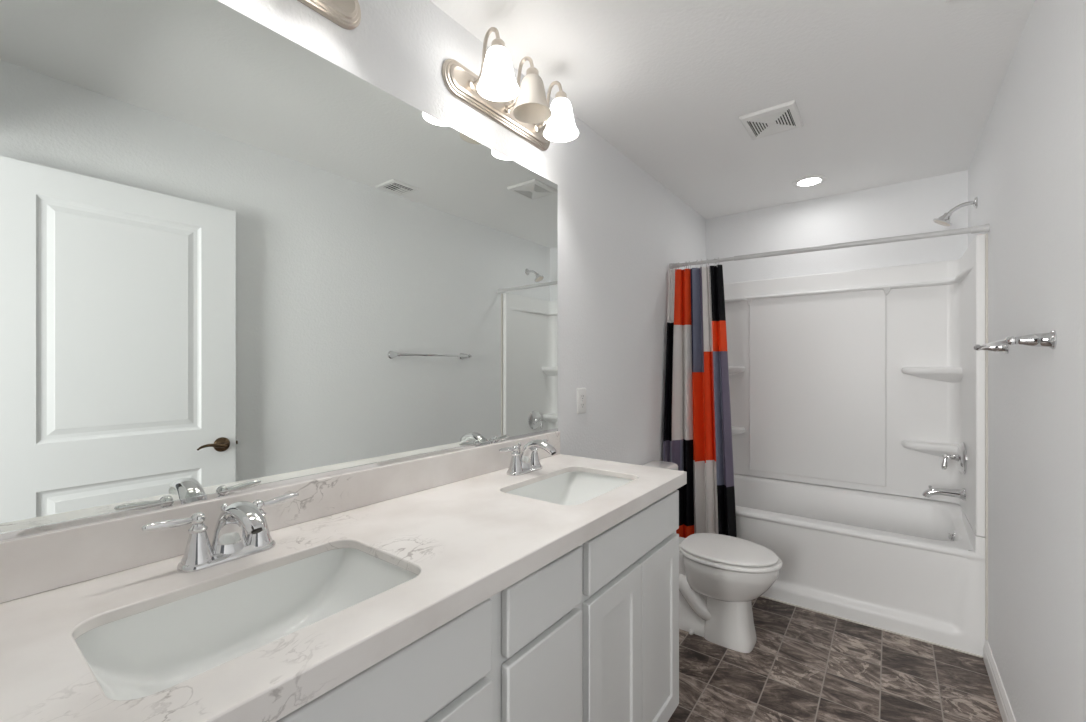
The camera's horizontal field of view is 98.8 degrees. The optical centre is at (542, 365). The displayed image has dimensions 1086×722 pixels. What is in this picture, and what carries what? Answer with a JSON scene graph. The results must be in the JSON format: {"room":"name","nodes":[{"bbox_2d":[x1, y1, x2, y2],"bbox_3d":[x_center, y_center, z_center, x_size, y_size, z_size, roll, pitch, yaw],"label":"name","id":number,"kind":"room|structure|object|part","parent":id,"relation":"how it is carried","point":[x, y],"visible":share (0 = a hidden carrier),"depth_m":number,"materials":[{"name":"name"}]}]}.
{"room":"bathroom","nodes":[
{"label":"bathroom","id":0,"kind":"room"},
{"bbox_2d":[217,0,705,464],"bbox_3d":[0.120,0.115,2.127,0.100,2.457,3.809,0,0,37],"label":"wall","id":1,"kind":"structure","parent":0,"point":[620,230],"depth_m":2.15,"materials":[{"name":"white paint"}]},
{"bbox_2d":[0,0,557,540],"bbox_3d":[-0.422,-0.242,1.311,0.008,1.034,1.610,0,0,37],"label":"wall mirror","id":2,"kind":"object","parent":1,"relation":"attached to","point":[233,260],"visible":1,"depth_m":0.98,"materials":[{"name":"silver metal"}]},
{"bbox_2d":[0,431,559,602],"bbox_3d":[-0.417,0.323,1.308,0.020,0.095,1.611,0,0,37],"label":"backsplash","id":3,"kind":"structure","parent":1,"relation":"attached to","point":[33,564],"depth_m":0.91,"materials":[{"name":"stone"}]},
{"bbox_2d":[298,0,360,29],"bbox_3d":[-0.574,-0.993,0.944,0.205,0.254,0.570,0,0,37],"label":"vanity light","id":4,"kind":"object","parent":1,"relation":"attached to","point":[346,14],"visible":1,"depth_m":1.17,"materials":[{"name":"silver metal"}]},
{"bbox_2d":[442,27,578,150],"bbox_3d":[-0.065,-0.971,1.625,0.205,0.209,0.570,0,0,37],"label":"vanity light","id":5,"kind":"object","parent":1,"relation":"attached to","point":[491,93],"visible":1,"depth_m":1.57,"materials":[{"name":"white glass"}]},
{"bbox_3d":[-0.185,-0.991,1.497,0.122,0.168,0.034,0,0,37],"label":"arm","id":6,"kind":"part","parent":5,"relation":"part of","materials":[{"name":"silver metal"}]},
{"bbox_3d":[-0.141,-0.929,1.464,0.134,0.122,0.134,0,0,37],"label":"lamp shade","id":7,"kind":"part","parent":5,"relation":"part of","materials":[{"name":"white glass"}]},
{"bbox_3d":[-0.081,-0.991,1.637,0.122,0.168,0.034,0,0,37],"label":"arm","id":8,"kind":"part","parent":5,"relation":"part of","materials":[{"name":"silver metal"}]},
{"bbox_3d":[-0.037,-0.929,1.604,0.134,0.122,0.134,0,0,37],"label":"lamp shade","id":9,"kind":"part","parent":5,"relation":"part of","materials":[{"name":"white glass"}]},
{"bbox_3d":[0.024,-0.991,1.776,0.122,0.168,0.034,0,0,37],"label":"arm","id":10,"kind":"part","parent":5,"relation":"part of","materials":[{"name":"silver metal"}]},
{"bbox_3d":[0.068,-0.929,1.743,0.134,0.122,0.134,0,0,37],"label":"lamp shade","id":11,"kind":"part","parent":5,"relation":"part of","materials":[{"name":"white glass"}]},
{"bbox_2d":[577,388,585,413],"bbox_3d":[0.177,0.161,2.112,0.008,0.117,0.072,0,0,37],"label":"wall outlet","id":12,"kind":"object","parent":1,"relation":"attached to","point":[581,392],"visible":1,"depth_m":2.10,"materials":[{"name":"white plastic"}]},
{"bbox_2d":[669,224,989,268],"bbox_3d":[1.404,-0.624,2.524,1.479,0.056,0.038,0,0,37],"label":"curtain rod","id":13,"kind":"object","parent":1,"relation":"attached to","point":[985,228],"visible":0.96,"depth_m":2.38,"materials":[{"name":"grey metal"}]},
{"bbox_2d":[663,257,736,537],"bbox_3d":[0.958,0.284,2.836,0.426,1.869,0.157,0,0,18],"label":"shower curtain","id":14,"kind":"object","parent":13,"relation":"hanging from","point":[697,429],"visible":0.83,"depth_m":2.85,"materials":[{"name":"multicoloured fabric"}]},
{"bbox_2d":[430,0,1034,218],"bbox_3d":[0.752,-1.139,1.653,1.680,0.050,3.809,0,0,37],"label":"ceiling","id":15,"kind":"structure","parent":0,"point":[884,92],"depth_m":1.79,"materials":[{"name":"white paint"}]},
{"bbox_2d":[739,100,803,139],"bbox_3d":[1.040,-1.105,2.115,0.222,0.016,0.247,0,0,37],"label":"exhaust fan","id":16,"kind":"object","parent":15,"relation":"attached to","point":[783,117],"visible":1,"depth_m":2.09,"materials":[{"name":"white plastic"}]},
{"bbox_2d":[748,109,794,136],"bbox_3d":[1.040,-1.100,2.115,0.162,0.004,0.185,0,0,37],"label":"grille","id":17,"kind":"object","parent":16,"relation":"attached to","point":[780,120],"depth_m":2.11,"materials":[{"name":"white plastic"}]},
{"bbox_2d":[792,175,826,187],"bbox_3d":[1.610,-1.109,2.811,0.180,0.010,0.180,0,0,37],"label":"recessed light","id":18,"kind":"object","parent":15,"relation":"in","point":[813,180],"visible":1,"depth_m":2.80,"materials":[{"name":"white plastic"}]},
{"bbox_2d":[668,597,1002,721],"bbox_3d":[0.752,1.368,1.653,1.680,0.050,3.809,0,0,37],"label":"floor","id":19,"kind":"structure","parent":0,"point":[803,665],"depth_m":1.99,"materials":[{"name":"tile"}]},
{"bbox_2d":[276,490,678,721],"bbox_3d":[-0.212,0.866,1.143,0.544,0.950,1.593,0,0,37],"label":"vanity cabinet","id":20,"kind":"object","parent":19,"relation":"on","point":[591,634],"visible":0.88,"depth_m":1.02,"materials":[{"name":"white paint"}]},
{"bbox_2d":[0,431,686,721],"bbox_3d":[-0.202,0.344,1.147,0.556,0.137,1.611,0,0,37],"label":"countertop","id":21,"kind":"structure","parent":20,"relation":"on","point":[449,520],"depth_m":0.81,"materials":[{"name":"stone"}]},
{"bbox_2d":[141,493,298,572],"bbox_3d":[-0.608,0.313,0.898,0.194,0.116,0.194,0,0,-10],"label":"bathroom faucet","id":22,"kind":"object","parent":21,"relation":"on","point":[230,542],"visible":1,"depth_m":0.86,"materials":[{"name":"silver metal"}]},
{"bbox_3d":[-0.665,0.282,0.827,0.016,0.017,0.075,0,0,37],"label":"lever","id":23,"kind":"part","parent":22,"relation":"part of","materials":[{"name":"silver metal"}]},
{"bbox_3d":[-0.639,0.317,0.862,0.051,0.088,0.051,0,0,37],"label":"handle","id":24,"kind":"part","parent":22,"relation":"part of","materials":[{"name":"silver metal"}]},
{"bbox_3d":[-0.628,0.315,0.917,0.012,0.086,0.012,0,0,37],"label":"lift rod","id":25,"kind":"part","parent":22,"relation":"part of","materials":[{"name":"silver metal"}]},
{"bbox_3d":[-0.609,0.362,0.902,0.058,0.016,0.164,0,0,37],"label":"plate","id":26,"kind":"part","parent":22,"relation":"part of","materials":[{"name":"silver metal"}]},
{"bbox_3d":[-0.567,0.307,0.871,0.157,0.104,0.072,0,0,37],"label":"spout","id":27,"kind":"part","parent":22,"relation":"part of","materials":[{"name":"silver metal"}]},
{"bbox_3d":[-0.578,0.317,0.943,0.051,0.088,0.051,0,0,37],"label":"handle","id":28,"kind":"part","parent":22,"relation":"part of","materials":[{"name":"silver metal"}]},
{"bbox_3d":[-0.552,0.282,0.978,0.016,0.017,0.075,0,0,37],"label":"lever","id":29,"kind":"part","parent":22,"relation":"part of","materials":[{"name":"silver metal"}]},
{"bbox_2d":[75,548,417,700],"bbox_3d":[-0.443,0.455,0.753,0.314,0.128,0.462,0,0,37],"label":"undermount sink","id":30,"kind":"object","parent":21,"relation":"in","point":[155,650],"visible":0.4,"depth_m":0.82,"materials":[{"name":"white ceramic"}]},
{"bbox_2d":[499,439,556,475],"bbox_3d":[-0.063,0.313,1.627,0.194,0.116,0.194,0,0,-10],"label":"bathroom faucet","id":31,"kind":"object","parent":21,"relation":"on","point":[526,461],"visible":1,"depth_m":1.58,"materials":[{"name":"silver metal"}]},
{"bbox_3d":[-0.120,0.282,1.556,0.016,0.017,0.075,0,0,37],"label":"lever","id":32,"kind":"part","parent":31,"relation":"part of","materials":[{"name":"silver metal"}]},
{"bbox_3d":[-0.094,0.317,1.590,0.051,0.088,0.051,0,0,37],"label":"handle","id":33,"kind":"part","parent":31,"relation":"part of","materials":[{"name":"silver metal"}]},
{"bbox_3d":[-0.064,0.362,1.631,0.058,0.016,0.164,0,0,37],"label":"plate","id":34,"kind":"part","parent":31,"relation":"part of","materials":[{"name":"silver metal"}]},
{"bbox_3d":[-0.033,0.317,1.672,0.051,0.088,0.051,0,0,37],"label":"handle","id":35,"kind":"part","parent":31,"relation":"part of","materials":[{"name":"silver metal"}]},
{"bbox_3d":[-0.021,0.307,1.600,0.157,0.104,0.072,0,0,37],"label":"spout","id":36,"kind":"part","parent":31,"relation":"part of","materials":[{"name":"silver metal"}]},
{"bbox_2d":[505,471,632,504],"bbox_3d":[0.095,0.455,1.472,0.314,0.128,0.462,0,0,37],"label":"undermount sink","id":37,"kind":"object","parent":21,"relation":"in","point":[573,487],"visible":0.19,"depth_m":1.65,"materials":[{"name":"white ceramic"}]},
{"bbox_3d":[-0.281,0.492,0.613,0.020,0.132,0.605,0,0,37],"label":"false drawer","id":38,"kind":"part","parent":20,"relation":"part of","materials":[{"name":"white paint"}]},
{"bbox_3d":[-0.190,0.870,0.735,0.020,0.587,0.300,0,0,37],"label":"door","id":39,"kind":"part","parent":20,"relation":"part of","materials":[{"name":"white paint"}]},
{"bbox_3d":[0.006,0.716,0.997,0.020,0.280,0.266,0,0,37],"label":"drawer","id":40,"kind":"part","parent":20,"relation":"part of","materials":[{"name":"white paint"}]},
{"bbox_3d":[0.006,0.493,0.997,0.020,0.133,0.266,0,0,37],"label":"drawer","id":41,"kind":"part","parent":20,"relation":"part of","materials":[{"name":"white paint"}]},
{"bbox_3d":[-0.018,0.792,0.998,0.019,0.802,1.593,0,0,37],"label":"frame","id":42,"kind":"part","parent":20,"relation":"part of","materials":[{"name":"white paint"}]},
{"bbox_3d":[0.193,0.871,1.247,0.020,0.584,0.295,0,0,37],"label":"door","id":43,"kind":"part","parent":20,"relation":"part of","materials":[{"name":"white paint"}]},
{"bbox_3d":[0.282,0.494,1.367,0.020,0.133,0.593,0,0,37],"label":"false drawer","id":44,"kind":"part","parent":20,"relation":"part of","materials":[{"name":"white paint"}]},
{"bbox_3d":[0.372,0.871,1.486,0.020,0.584,0.294,0,0,37],"label":"door","id":45,"kind":"part","parent":20,"relation":"part of","materials":[{"name":"white paint"}]},
{"bbox_2d":[643,461,781,652],"bbox_3d":[0.820,0.948,2.365,0.712,0.795,0.376,0,0,37],"label":"toilet","id":46,"kind":"object","parent":19,"relation":"on","point":[720,576],"visible":0.73,"depth_m":2.22,"materials":[{"name":"white ceramic"}]},
{"bbox_3d":[0.602,0.569,2.528,0.168,0.038,0.372,0,0,37],"label":"tank lid","id":47,"kind":"part","parent":46,"relation":"part of","materials":[{"name":"white ceramic"}]},
{"bbox_3d":[0.916,0.907,2.293,0.441,0.024,0.352,0,0,37],"label":"lid","id":48,"kind":"part","parent":46,"relation":"part of","materials":[{"name":"white plastic"}]},
{"bbox_3d":[0.921,0.929,2.289,0.459,0.022,0.376,0,0,37],"label":"seat","id":49,"kind":"part","parent":46,"relation":"part of","materials":[{"name":"white plastic"}]},
{"bbox_2d":[734,474,985,656],"bbox_3d":[1.631,1.065,2.829,1.474,0.556,0.672,0,0,37],"label":"bathtub","id":50,"kind":"object","parent":19,"relation":"on","point":[910,566],"visible":0.71,"depth_m":2.48,"materials":[{"name":"white plastic"}]},
{"bbox_2d":[706,170,967,283],"bbox_3d":[1.863,0.115,3.138,1.480,2.457,0.100,0,0,37],"label":"wall","id":51,"kind":"structure","parent":0,"point":[909,207],"depth_m":3.00,"materials":[{"name":"white paint"}]},
{"bbox_2d":[724,234,984,536],"bbox_3d":[1.631,0.092,2.828,1.476,1.389,0.674,0,0,37],"label":"shower surround","id":52,"kind":"object","parent":51,"relation":"attached to","point":[863,380],"visible":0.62,"depth_m":2.89,"materials":[{"name":"white plastic"}]},
{"bbox_2d":[728,366,744,374],"bbox_3d":[1.309,0.050,3.348,0.262,0.086,0.140,0,0,37],"label":"shelf","id":53,"kind":"object","parent":52,"relation":"attached to","point":[733,370],"depth_m":3.30,"materials":[{"name":"white plastic"}]},
{"bbox_2d":[731,426,744,434],"bbox_3d":[1.309,0.487,3.348,0.262,0.086,0.140,0,0,37],"label":"shelf","id":54,"kind":"object","parent":52,"relation":"attached to","point":[736,430],"depth_m":3.30,"materials":[{"name":"white plastic"}]},
{"bbox_3d":[1.782,0.132,3.073,0.783,1.222,0.014,0,0,37],"label":"panel","id":55,"kind":"part","parent":52,"relation":"part of","materials":[{"name":"white plastic"}]},
{"bbox_2d":[901,440,958,456],"bbox_3d":[2.221,0.492,2.666,0.262,0.086,0.140,0,0,37],"label":"shelf","id":56,"kind":"object","parent":52,"relation":"attached to","point":[909,448],"depth_m":2.68,"materials":[{"name":"white plastic"}]},
{"bbox_2d":[901,367,962,382],"bbox_3d":[2.221,0.055,2.666,0.262,0.086,0.140,0,0,37],"label":"shelf","id":57,"kind":"object","parent":52,"relation":"attached to","point":[908,374],"depth_m":2.67,"materials":[{"name":"white plastic"}]},
{"bbox_2d":[922,485,965,500],"bbox_3d":[2.147,0.682,2.496,0.175,0.075,0.068,0,0,37],"label":"tub spout","id":58,"kind":"object","parent":52,"relation":"attached to","point":[957,493],"visible":1,"depth_m":2.48,"materials":[{"name":"silver metal"}]},
{"bbox_2d":[941,442,966,473],"bbox_3d":[2.179,0.488,2.472,0.096,0.168,0.168,0,0,37],"label":"shower valve","id":59,"kind":"object","parent":52,"relation":"attached to","point":[960,457],"visible":1,"depth_m":2.43,"materials":[{"name":"silver metal"}]},
{"bbox_3d":[2.151,0.517,2.493,0.026,0.084,0.026,0,0,37],"label":"lever","id":60,"kind":"part","parent":59,"relation":"part of","materials":[{"name":"silver metal"}]},
{"bbox_3d":[2.176,0.488,2.475,0.077,0.056,0.056,0,0,37],"label":"handle","id":61,"kind":"part","parent":59,"relation":"part of","materials":[{"name":"silver metal"}]},
{"bbox_3d":[2.194,0.092,2.380,0.038,1.388,0.631,0,0,37],"label":"panel","id":62,"kind":"part","parent":52,"relation":"part of","materials":[{"name":"white plastic"}]},
{"bbox_2d":[760,595,982,657],"bbox_3d":[1.435,1.340,2.576,1.463,0.006,0.016,0,0,37],"label":"trim","id":63,"kind":"structure","parent":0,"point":[929,642],"depth_m":2.37,"materials":[{"name":"grey"}]},
{"bbox_2d":[968,0,1085,721],"bbox_3d":[1.385,0.115,1.180,0.100,2.457,3.809,0,0,37],"label":"wall","id":64,"kind":"structure","parent":0,"point":[1027,169],"depth_m":1.39,"materials":[{"name":"white paint"}]},
{"bbox_2d":[933,197,977,225],"bbox_3d":[2.150,-0.797,2.432,0.173,0.131,0.089,0,0,37],"label":"shower","id":65,"kind":"object","parent":64,"relation":"attached to","point":[945,220],"visible":1,"depth_m":2.43,"materials":[{"name":"silver metal"}]},
{"bbox_3d":[2.171,-0.816,2.416,0.116,0.059,0.020,0,0,37],"label":"arm","id":66,"kind":"part","parent":65,"relation":"part of","materials":[{"name":"silver metal"}]},
{"bbox_2d":[985,233,987,639],"bbox_3d":[2.013,0.323,2.110,0.008,1.840,0.014,0,0,37],"label":"trim","id":67,"kind":"structure","parent":64,"relation":"attached to","point":[986,235],"depth_m":2.10,"materials":[{"name":"grey"}]},
{"bbox_2d":[983,640,1015,721],"bbox_3d":[1.146,1.296,0.956,0.014,0.094,2.905,0,0,37],"label":"baseboard","id":68,"kind":"structure","parent":64,"relation":"attached to","point":[1004,706],"depth_m":1.86,"materials":[{"name":"white paint"}]},
{"bbox_2d":[974,330,1056,353],"bbox_3d":[1.522,-0.069,1.527,0.095,0.052,0.672,0,0,37],"label":"towel bar","id":69,"kind":"object","parent":64,"relation":"attached to","point":[1049,339],"visible":1,"depth_m":1.28,"materials":[{"name":"silver metal"}]},
{"bbox_3d":[1.708,-0.069,1.776,0.095,0.052,0.052,0,0,37],"label":"post","id":70,"kind":"part","parent":69,"relation":"part of","materials":[{"name":"silver metal"}]},
{"bbox_3d":[1.337,-0.069,1.279,0.095,0.052,0.052,0,0,37],"label":"post","id":71,"kind":"part","parent":69,"relation":"part of","materials":[{"name":"silver metal"}]}
]}

